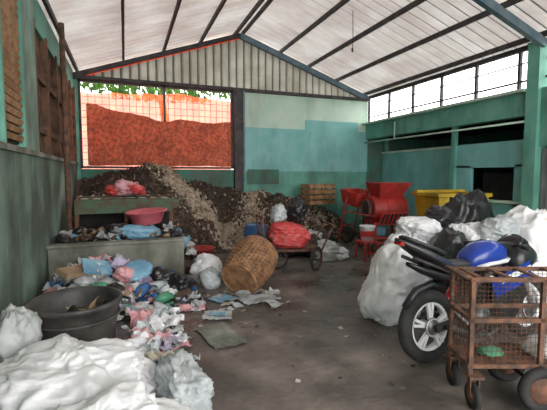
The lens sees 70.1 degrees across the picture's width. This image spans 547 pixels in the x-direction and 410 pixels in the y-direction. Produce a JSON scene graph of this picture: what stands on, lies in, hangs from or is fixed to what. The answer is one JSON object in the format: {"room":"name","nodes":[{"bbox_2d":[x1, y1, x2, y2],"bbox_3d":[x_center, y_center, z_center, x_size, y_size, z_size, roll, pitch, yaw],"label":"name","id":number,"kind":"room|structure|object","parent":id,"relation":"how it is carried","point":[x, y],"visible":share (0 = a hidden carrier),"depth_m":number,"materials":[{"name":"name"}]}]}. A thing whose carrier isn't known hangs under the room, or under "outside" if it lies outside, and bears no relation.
{"room":"waste facility","nodes":[
{"label":"waste facility","id":0,"kind":"room"},
{"bbox_2d":[0,0,77,316],"bbox_3d":[-2.192,-0.607,2.605,0.240,4.010,13.500,-2,5,-21],"label":"wall","id":1,"kind":"structure","parent":0,"point":[32,177],"depth_m":4.77,"materials":[{"name":"green paint"}]},
{"bbox_2d":[0,0,26,146],"bbox_3d":[-2.568,-1.541,3.731,0.125,1.900,0.830,-2,5,-21],"label":"window","id":2,"kind":"structure","parent":1,"relation":"in","point":[13,128],"depth_m":3.80,"materials":[{"name":"brown wood"}]},
{"bbox_2d":[58,22,72,242],"bbox_3d":[-3.297,-0.854,6.210,0.160,3.950,0.160,-2,5,-21],"label":"post","id":3,"kind":"object","parent":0,"point":[61,25],"depth_m":6.15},
{"bbox_2d":[74,79,431,227],"bbox_3d":[0.288,-1.135,10.845,10.320,3.800,0.225,-2,5,-21],"label":"wall","id":4,"kind":"structure","parent":0,"point":[291,142],"depth_m":10.91,"materials":[{"name":"teal paint"}]},
{"bbox_2d":[77,79,232,168],"bbox_3d":[-2.755,-1.901,9.557,3.610,2.015,0.086,-2,5,-21],"label":"window","id":5,"kind":"structure","parent":4,"relation":"in","point":[164,101],"depth_m":9.47,"materials":[{"name":"metal"}]},
{"bbox_2d":[86,103,230,166],"bbox_3d":[-2.675,-1.650,9.479,3.360,1.420,0.097,-2,5,-21],"label":"tarp","id":6,"kind":"object","parent":5,"relation":"hanging from","point":[114,138],"visible":0.97,"depth_m":9.38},
{"bbox_2d":[81,92,230,169],"bbox_3d":[-2.840,-0.908,9.856,3.640,3.799,0.053,-2,5,-21],"label":"safety net","id":7,"kind":"object","parent":4,"relation":"attached to","point":[180,108],"visible":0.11,"depth_m":9.75,"materials":[{"name":"plastic"}]},
{"bbox_2d":[89,38,238,74],"bbox_3d":[-2.687,-3.671,9.551,3.822,1.428,0.020,-2,5,-21],"label":"trim","id":8,"kind":"structure","parent":4,"relation":"attached to","point":[238,38],"depth_m":9.54,"materials":[{"name":"metal"}]},
{"bbox_2d":[73,74,368,192],"bbox_3d":[-0.858,-1.110,10.258,7.760,3.840,0.210,-2,5,-21],"label":"beam","id":9,"kind":"structure","parent":4,"relation":"attached to","point":[238,93],"depth_m":10.10,"materials":[{"name":"metal"}]},
{"bbox_2d":[89,39,355,96],"bbox_3d":[-0.894,-3.676,10.156,7.760,1.431,0.035,-2,5,-21],"label":"cladding","id":10,"kind":"object","parent":4,"relation":"attached to","point":[238,63],"visible":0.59,"depth_m":10.07,"materials":[{"name":"metal"}]},
{"bbox_2d":[364,121,523,142],"bbox_3d":[3.590,-1.880,9.243,0.040,0.470,4.950,-2,5,-21],"label":"conduit pipe","id":11,"kind":"object","parent":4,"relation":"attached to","point":[516,122],"visible":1,"depth_m":8.54,"materials":[{"name":"metal"}]},
{"bbox_2d":[38,0,546,95],"bbox_3d":[1.457,-3.359,3.971,8.260,1.461,13.850,-2,5,-21],"label":"ceiling","id":12,"kind":"structure","parent":0,"point":[92,28],"depth_m":8.05,"materials":[{"name":"metal"}]},
{"bbox_2d":[42,0,546,94],"bbox_3d":[1.453,-3.323,3.972,7.660,1.378,13.750,-2,5,-21],"label":"roof beams","id":13,"kind":"structure","parent":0,"point":[508,3],"depth_m":8.09,"materials":[{"name":"grey metal"}]},
{"bbox_2d":[72,0,546,97],"bbox_3d":[1.017,-3.305,5.149,7.799,1.472,10.640,-2,5,-21],"label":"rafters","id":14,"kind":"object","parent":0,"point":[491,6],"depth_m":9.24,"materials":[{"name":"grey metal"}]},
{"bbox_2d":[115,228,546,409],"bbox_3d":[2.679,1.300,4.607,10.600,0.100,13.700,-2,5,-21],"label":"floor","id":15,"kind":"structure","parent":0,"point":[258,373],"depth_m":3.49,"materials":[{"name":"concrete"}]},
{"bbox_2d":[0,305,41,358],"bbox_3d":[-2.002,1.073,3.043,0.339,0.584,0.372,-4,6,-44],"label":"sack","id":16,"kind":"object","parent":15,"relation":"on","point":[20,328],"visible":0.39,"depth_m":2.94,"materials":[{"name":"white plastic"}]},
{"bbox_2d":[24,286,130,339],"bbox_3d":[-1.846,1.096,3.651,0.828,0.455,0.831,2,5,22],"label":"tub","id":17,"kind":"object","parent":15,"relation":"on","point":[82,312],"visible":0.74,"depth_m":3.57,"materials":[{"name":"plastic"}]},
{"bbox_2d":[0,331,156,409],"bbox_3d":[-1.385,1.176,2.705,1.154,0.431,1.035,-2,5,-21],"label":"woven sack","id":18,"kind":"object","parent":15,"relation":"on","point":[60,368],"visible":0.86,"depth_m":2.54,"materials":[{"name":"white plastic"}]},
{"bbox_2d":[46,237,184,284],"bbox_3d":[-2.231,0.845,5.674,1.840,0.645,0.200,-2,5,-21],"label":"block","id":19,"kind":"object","parent":15,"relation":"on","point":[166,253],"visible":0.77,"depth_m":5.62,"materials":[{"name":"grey concrete"}]},
{"bbox_2d":[52,221,199,262],"bbox_3d":[-2.238,0.666,6.194,2.170,0.834,0.770,-2,5,-21],"label":"pile","id":20,"kind":"object","parent":19,"relation":"on","point":[118,231],"visible":0.95,"depth_m":5.94,"materials":[{"name":"plastic"}]},
{"bbox_2d":[125,207,166,224],"bbox_3d":[-2.042,0.185,6.264,0.655,0.250,0.656,-2,5,-21],"label":"basin","id":21,"kind":"object","parent":20,"relation":"on","point":[154,215],"visible":0.99,"depth_m":6.10,"materials":[{"name":"plastic"}]},
{"bbox_2d":[46,382,190,409],"bbox_3d":[-0.954,1.258,2.100,1.056,0.361,0.762,-2,5,-21],"label":"woven sack","id":22,"kind":"object","parent":15,"relation":"on","point":[123,396],"visible":1,"depth_m":2.24,"materials":[{"name":"white plastic"}]},
{"bbox_2d":[41,251,208,320],"bbox_3d":[-1.875,0.934,4.907,1.942,0.578,1.488,-2,5,-21],"label":"heap","id":23,"kind":"object","parent":15,"relation":"on","point":[148,287],"visible":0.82,"depth_m":4.72,"materials":[{"name":"multicoloured plastic"}]},
{"bbox_2d":[74,194,178,242],"bbox_3d":[-2.543,0.449,6.903,1.670,1.245,0.580,-2,5,-21],"label":"table","id":24,"kind":"object","parent":15,"relation":"on","point":[90,212],"visible":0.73,"depth_m":6.74,"materials":[{"name":"green wood"}]},
{"bbox_2d":[103,179,145,195],"bbox_3d":[-2.594,-0.315,6.797,0.721,0.290,0.440,-2,5,-21],"label":"bundle","id":25,"kind":"object","parent":24,"relation":"on","point":[121,187],"visible":1,"depth_m":6.68,"materials":[{"name":"red plastic"}]},
{"bbox_2d":[124,307,199,366],"bbox_3d":[-1.132,1.213,3.751,0.641,0.194,1.278,-2,5,-21],"label":"packaging","id":26,"kind":"object","parent":15,"relation":"on","point":[148,333],"visible":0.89,"depth_m":3.73,"materials":[{"name":"white plastic"}]},
{"bbox_2d":[154,350,216,409],"bbox_3d":[-0.664,1.250,2.773,0.367,0.274,0.750,-3,5,-32],"label":"clear plastic bag","id":27,"kind":"object","parent":15,"relation":"on","point":[178,377],"visible":0.92,"depth_m":2.65,"materials":[{"name":"plastic"}]},
{"bbox_2d":[195,245,215,253],"bbox_3d":[-1.376,0.922,7.432,0.551,0.220,0.551,-2,5,-21],"label":"basin","id":28,"kind":"object","parent":15,"relation":"on","point":[202,249],"visible":0.34,"depth_m":7.60,"materials":[{"name":"plastic"}]},
{"bbox_2d":[190,253,222,289],"bbox_3d":[-0.964,0.946,5.750,0.496,0.424,0.786,-2,5,-21],"label":"plastic bag","id":29,"kind":"object","parent":15,"relation":"on","point":[206,269],"visible":0.98,"depth_m":5.69,"materials":[{"name":"plastic"}]},
{"bbox_2d":[202,310,231,319],"bbox_3d":[-0.635,1.234,4.424,0.339,0.030,0.319,0,4,-4],"label":"bag","id":30,"kind":"object","parent":15,"relation":"on","point":[210,314],"visible":1,"depth_m":4.40,"materials":[{"name":"plastic"}]},
{"bbox_2d":[195,322,246,349],"bbox_3d":[-0.530,1.283,3.867,0.339,0.018,0.599,-2,5,-29],"label":"sack","id":31,"kind":"object","parent":15,"relation":"on","point":[220,335],"visible":1,"depth_m":3.84,"materials":[{"name":"grey fabric"}]},
{"bbox_2d":[208,294,236,302],"bbox_3d":[-0.656,1.193,5.013,0.259,0.022,0.299,4,6,40],"label":"bag","id":32,"kind":"object","parent":15,"relation":"on","point":[224,297],"visible":0.98,"depth_m":5.00,"materials":[{"name":"plastic"}]},
{"bbox_2d":[72,162,385,253],"bbox_3d":[-0.733,-0.052,9.133,7.100,1.902,2.154,-2,5,-21],"label":"heap","id":33,"kind":"object","parent":15,"relation":"on","point":[218,217],"visible":0.56,"depth_m":9.04,"materials":[{"name":"brown soil"}]},
{"bbox_2d":[301,184,334,204],"bbox_3d":[1.173,-0.291,10.295,0.780,0.520,0.460,-2,5,-26],"label":"wooden crate","id":34,"kind":"object","parent":33,"relation":"on","point":[319,196],"visible":0.96,"depth_m":10.11,"materials":[{"name":"brown wood"}]},
{"bbox_2d":[221,235,277,293],"bbox_3d":[-0.340,0.836,5.500,0.674,0.783,0.823,2,5,25],"label":"bamboo basket","id":35,"kind":"object","parent":15,"relation":"on","point":[238,263],"visible":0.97,"depth_m":5.28,"materials":[{"name":"brown wicker"}]},
{"bbox_2d":[243,222,266,256],"bbox_3d":[-0.351,0.676,7.643,0.480,0.680,0.480,0,4,-1],"label":"drum","id":36,"kind":"object","parent":15,"relation":"on","point":[250,228],"visible":0.39,"depth_m":7.46,"materials":[{"name":"blue plastic"}]},
{"bbox_2d":[239,292,280,304],"bbox_3d":[-0.198,1.190,5.016,0.499,0.027,0.359,-3,5,-32],"label":"bag","id":37,"kind":"object","parent":15,"relation":"on","point":[256,298],"visible":0.97,"depth_m":5.00,"materials":[{"name":"plastic"}]},
{"bbox_2d":[256,214,334,270],"bbox_3d":[0.383,0.632,6.659,1.305,0.918,0.761,-1,4,-9],"label":"cart","id":38,"kind":"object","parent":15,"relation":"on","point":[312,248],"visible":0.84,"depth_m":6.61,"materials":[{"name":"metal"}]},
{"bbox_2d":[266,221,310,248],"bbox_3d":[0.268,0.482,6.769,0.770,0.480,0.604,-2,5,-21],"label":"plastic sack","id":39,"kind":"object","parent":38,"relation":"on","point":[285,234],"visible":0.98,"depth_m":6.56,"materials":[{"name":"red plastic"}]},
{"bbox_2d":[269,204,286,222],"bbox_3d":[0.073,0.150,6.701,0.306,0.351,0.338,-3,6,-38],"label":"bag","id":40,"kind":"object","parent":39,"relation":"on","point":[278,212],"visible":0.91,"depth_m":6.59,"materials":[{"name":"plastic"}]},
{"bbox_2d":[286,196,307,223],"bbox_3d":[0.411,0.086,6.835,0.383,0.475,0.368,-2,5,-21],"label":"bag","id":41,"kind":"object","parent":39,"relation":"on","point":[297,209],"visible":1,"depth_m":6.73,"materials":[{"name":"plastic"}]},
{"bbox_2d":[271,229,349,261],"bbox_3d":[0.757,0.734,7.811,1.488,0.530,1.430,-2,5,-21],"label":"bags","id":42,"kind":"object","parent":15,"relation":"on","point":[331,252],"visible":0.57,"depth_m":7.41,"materials":[{"name":"plastic"}]},
{"bbox_2d":[184,251,499,389],"bbox_3d":[0.717,1.153,5.380,4.106,0.067,5.872,-2,5,-21],"label":"litter","id":43,"kind":"object","parent":15,"relation":"on","point":[272,302],"visible":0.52,"depth_m":4.82,"materials":[{"name":"paper"}]},
{"bbox_2d":[338,187,369,242],"bbox_3d":[1.813,0.245,8.895,0.660,1.313,0.764,-3,6,-38],"label":"wheelbarrow","id":44,"kind":"object","parent":15,"relation":"on","point":[354,197],"visible":0.97,"depth_m":8.82,"materials":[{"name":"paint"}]},
{"bbox_2d":[354,239,378,261],"bbox_3d":[1.771,0.854,7.392,0.346,0.367,0.346,-2,5,-21],"label":"plastic stool","id":45,"kind":"object","parent":15,"relation":"on","point":[358,240],"visible":0.77,"depth_m":7.28,"materials":[{"name":"paint"}]},
{"bbox_2d":[359,225,375,240],"bbox_3d":[1.771,0.527,7.367,0.300,0.282,0.300,-2,5,-21],"label":"paint bucket","id":46,"kind":"object","parent":45,"relation":"on","point":[367,232],"visible":1,"depth_m":7.26,"materials":[{"name":"white plastic"}]},
{"bbox_2d":[351,182,411,251],"bbox_3d":[2.288,0.243,8.308,1.143,1.440,0.764,-1,5,-14],"label":"machine","id":47,"kind":"object","parent":15,"relation":"on","point":[386,202],"visible":0.72,"depth_m":8.10,"materials":[{"name":"red paint"},{"name":"dark steel"},{"name":"rubber"}]},
{"bbox_2d":[358,190,546,325],"bbox_3d":[2.183,0.528,5.037,2.815,1.366,1.880,-2,5,-21],"label":"sacks","id":48,"kind":"object","parent":15,"relation":"on","point":[469,216],"visible":0.58,"depth_m":4.44,"materials":[{"name":"plastic"}]},
{"bbox_2d":[381,127,523,229],"bbox_3d":[4.175,-0.486,9.573,1.090,2.700,4.950,-2,5,-21],"label":"wall","id":49,"kind":"structure","parent":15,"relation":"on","point":[446,167],"depth_m":8.59,"materials":[{"name":"paint"}]},
{"bbox_2d":[412,189,492,216],"bbox_3d":[3.496,0.357,7.743,1.160,1.300,0.880,-1,5,-12],"label":"waste bin","id":50,"kind":"object","parent":15,"relation":"on","point":[425,199],"visible":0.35,"depth_m":7.68,"materials":[{"name":"plastic"}]},
{"bbox_2d":[394,234,540,362],"bbox_3d":[1.880,0.783,3.648,1.927,1.127,0.675,-2,5,-21],"label":"motorcycle","id":51,"kind":"object","parent":15,"relation":"on","point":[511,250],"visible":0.76,"depth_m":3.38,"materials":[{"name":"rubber"}]},
{"bbox_2d":[445,265,546,409],"bbox_3d":[1.780,0.917,2.802,1.056,0.943,0.472,0,4,0],"label":"cart","id":52,"kind":"object","parent":15,"relation":"on","point":[506,361],"visible":1,"depth_m":2.69,"materials":[{"name":"metal"}]},
{"bbox_2d":[520,42,546,208],"bbox_3d":[4.637,-0.884,6.923,0.300,3.900,0.220,-2,5,-21],"label":"concrete pillar","id":53,"kind":"structure","parent":15,"relation":"on","point":[537,56],"depth_m":6.81,"materials":[{"name":"teal paint"}]},
{"bbox_2d":[386,118,546,191],"bbox_3d":[4.985,-0.549,9.743,2.450,2.800,5.400,-2,5,-21],"label":"wall","id":54,"kind":"structure","parent":0,"point":[511,132],"depth_m":10.50,"materials":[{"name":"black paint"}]},
{"bbox_2d":[362,88,525,139],"bbox_3d":[3.675,-2.011,9.292,0.360,0.465,5.000,-2,5,-21],"label":"trim","id":55,"kind":"structure","parent":54,"relation":"attached to","point":[509,105],"depth_m":8.43,"materials":[{"name":"teal paint"}]},
{"bbox_2d":[539,86,546,145],"bbox_3d":[4.857,-1.494,6.381,0.200,1.000,0.860,-2,5,-21],"label":"wall","id":56,"kind":"structure","parent":0,"point":[543,110],"depth_m":6.69,"materials":[{"name":"teal paint"}]},
{"bbox_3d":[6.323,-0.151,2.612,0.200,3.100,7.400,-2,5,-21],"label":"wall","id":57,"kind":"structure","parent":0,"visible":0},
{"bbox_2d":[368,45,546,121],"bbox_3d":[5.227,-2.332,5.339,0.100,0.810,13.475,-2,5,-21],"label":"window","id":58,"kind":"structure","parent":57,"relation":"in","point":[520,50],"depth_m":8.47,"materials":[{"name":"metal"}]},
{"bbox_2d":[539,149,546,209],"bbox_3d":[4.814,0.073,6.485,0.150,2.050,0.820,-2,5,-21],"label":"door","id":59,"kind":"structure","parent":57,"relation":"in","point":[543,188],"depth_m":6.78,"materials":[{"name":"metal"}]},
{"label":"outside","id":60,"kind":"structure","parent":0,"visible":0},
{"bbox_3d":[1.609,1.255,7.147,60.000,0.100,60.000,-2,5,-21],"label":"ground","id":61,"kind":"structure","parent":60,"visible":0},
{"bbox_2d":[73,78,229,99],"bbox_3d":[-4.186,-2.683,14.252,6.588,6.678,2.284,-2,5,-21],"label":"tree","id":62,"kind":"object","parent":61,"relation":"on","point":[150,90],"visible":0.07,"depth_m":13.85,"materials":[{"name":"green plant"}]}
]}

